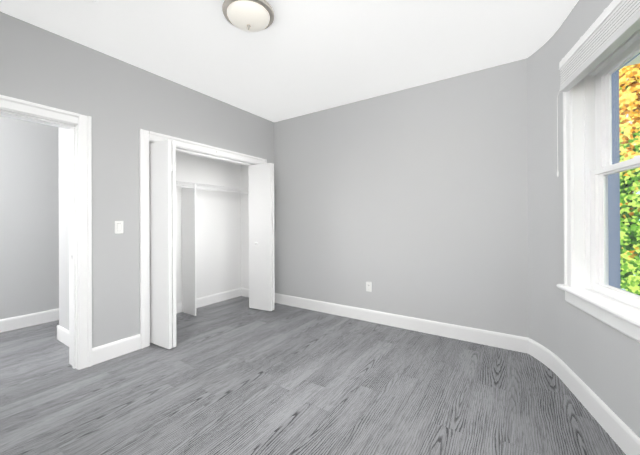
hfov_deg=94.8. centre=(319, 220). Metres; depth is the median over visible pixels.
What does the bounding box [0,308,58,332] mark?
baseboard
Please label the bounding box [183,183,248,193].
wire closet shelf
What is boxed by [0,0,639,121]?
ceiling
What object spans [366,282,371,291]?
electrical outlet plate
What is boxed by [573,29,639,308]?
window frame
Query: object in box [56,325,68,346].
baseboard
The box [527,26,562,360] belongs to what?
wall
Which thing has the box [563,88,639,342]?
window trim
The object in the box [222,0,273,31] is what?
ceiling light
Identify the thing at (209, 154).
door frame
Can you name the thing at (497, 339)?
baseboard
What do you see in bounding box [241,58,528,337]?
wall
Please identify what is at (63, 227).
wall
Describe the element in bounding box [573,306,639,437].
wall
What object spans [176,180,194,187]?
wire closet shelf
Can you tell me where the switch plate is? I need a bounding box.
[115,221,122,233]
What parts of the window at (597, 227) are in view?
window sash, glass, glass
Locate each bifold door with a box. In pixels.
[149,139,175,348]
[248,163,274,310]
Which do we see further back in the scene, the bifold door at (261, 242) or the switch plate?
the bifold door at (261, 242)
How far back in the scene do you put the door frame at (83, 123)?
2.43 m
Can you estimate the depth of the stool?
1.66 m
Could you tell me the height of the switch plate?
0.114 m
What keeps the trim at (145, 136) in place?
attached to the wall at (113, 97)
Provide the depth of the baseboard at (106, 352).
2.62 m
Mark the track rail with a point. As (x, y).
(208, 156)
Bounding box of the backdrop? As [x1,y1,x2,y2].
[619,63,639,294]
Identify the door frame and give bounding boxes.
[0,95,91,369]
[149,140,255,164]
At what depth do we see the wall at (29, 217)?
3.43 m
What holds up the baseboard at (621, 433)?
attached to the wall
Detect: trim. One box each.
[139,129,266,348]
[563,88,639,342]
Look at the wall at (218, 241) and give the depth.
4.35 m
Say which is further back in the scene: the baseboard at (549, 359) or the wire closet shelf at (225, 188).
the wire closet shelf at (225, 188)
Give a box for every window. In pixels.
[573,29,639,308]
[590,38,639,305]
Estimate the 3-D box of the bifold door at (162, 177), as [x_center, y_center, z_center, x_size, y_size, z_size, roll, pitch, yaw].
[-1.541,0.224,2.914,0.385,1.994,0.162,0,0,34]
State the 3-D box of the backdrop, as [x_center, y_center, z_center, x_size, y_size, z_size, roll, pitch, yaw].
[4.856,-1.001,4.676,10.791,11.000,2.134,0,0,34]
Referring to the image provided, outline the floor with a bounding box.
[0,296,625,454]
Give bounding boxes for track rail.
[149,143,252,165]
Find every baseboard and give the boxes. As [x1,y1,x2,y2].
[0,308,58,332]
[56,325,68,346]
[92,334,140,364]
[176,288,240,313]
[241,288,248,296]
[275,293,527,353]
[528,338,562,378]
[561,362,639,454]
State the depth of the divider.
3.84 m
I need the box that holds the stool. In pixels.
[556,284,639,327]
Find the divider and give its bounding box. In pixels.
[182,184,195,315]
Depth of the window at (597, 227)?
1.91 m
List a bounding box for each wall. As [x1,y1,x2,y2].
[0,11,274,347]
[0,115,58,318]
[59,127,68,330]
[176,151,240,302]
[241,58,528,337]
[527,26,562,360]
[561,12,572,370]
[571,0,612,47]
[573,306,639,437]
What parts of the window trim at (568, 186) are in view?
window sill apron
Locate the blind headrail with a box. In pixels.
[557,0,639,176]
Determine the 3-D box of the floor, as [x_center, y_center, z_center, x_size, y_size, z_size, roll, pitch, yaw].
[-0.688,1.266,1.881,6.455,0.100,5.600,0,0,34]
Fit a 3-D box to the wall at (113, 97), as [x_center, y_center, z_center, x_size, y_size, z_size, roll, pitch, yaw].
[-1.643,-0.119,3.107,0.190,2.684,3.203,0,0,34]
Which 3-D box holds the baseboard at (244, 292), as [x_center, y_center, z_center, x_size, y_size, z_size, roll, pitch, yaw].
[-1.063,1.159,4.635,0.550,0.130,0.016,0,0,34]
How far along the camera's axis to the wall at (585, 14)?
1.91 m
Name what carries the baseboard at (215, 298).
attached to the wall at (218, 241)
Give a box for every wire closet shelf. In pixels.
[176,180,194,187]
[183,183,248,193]

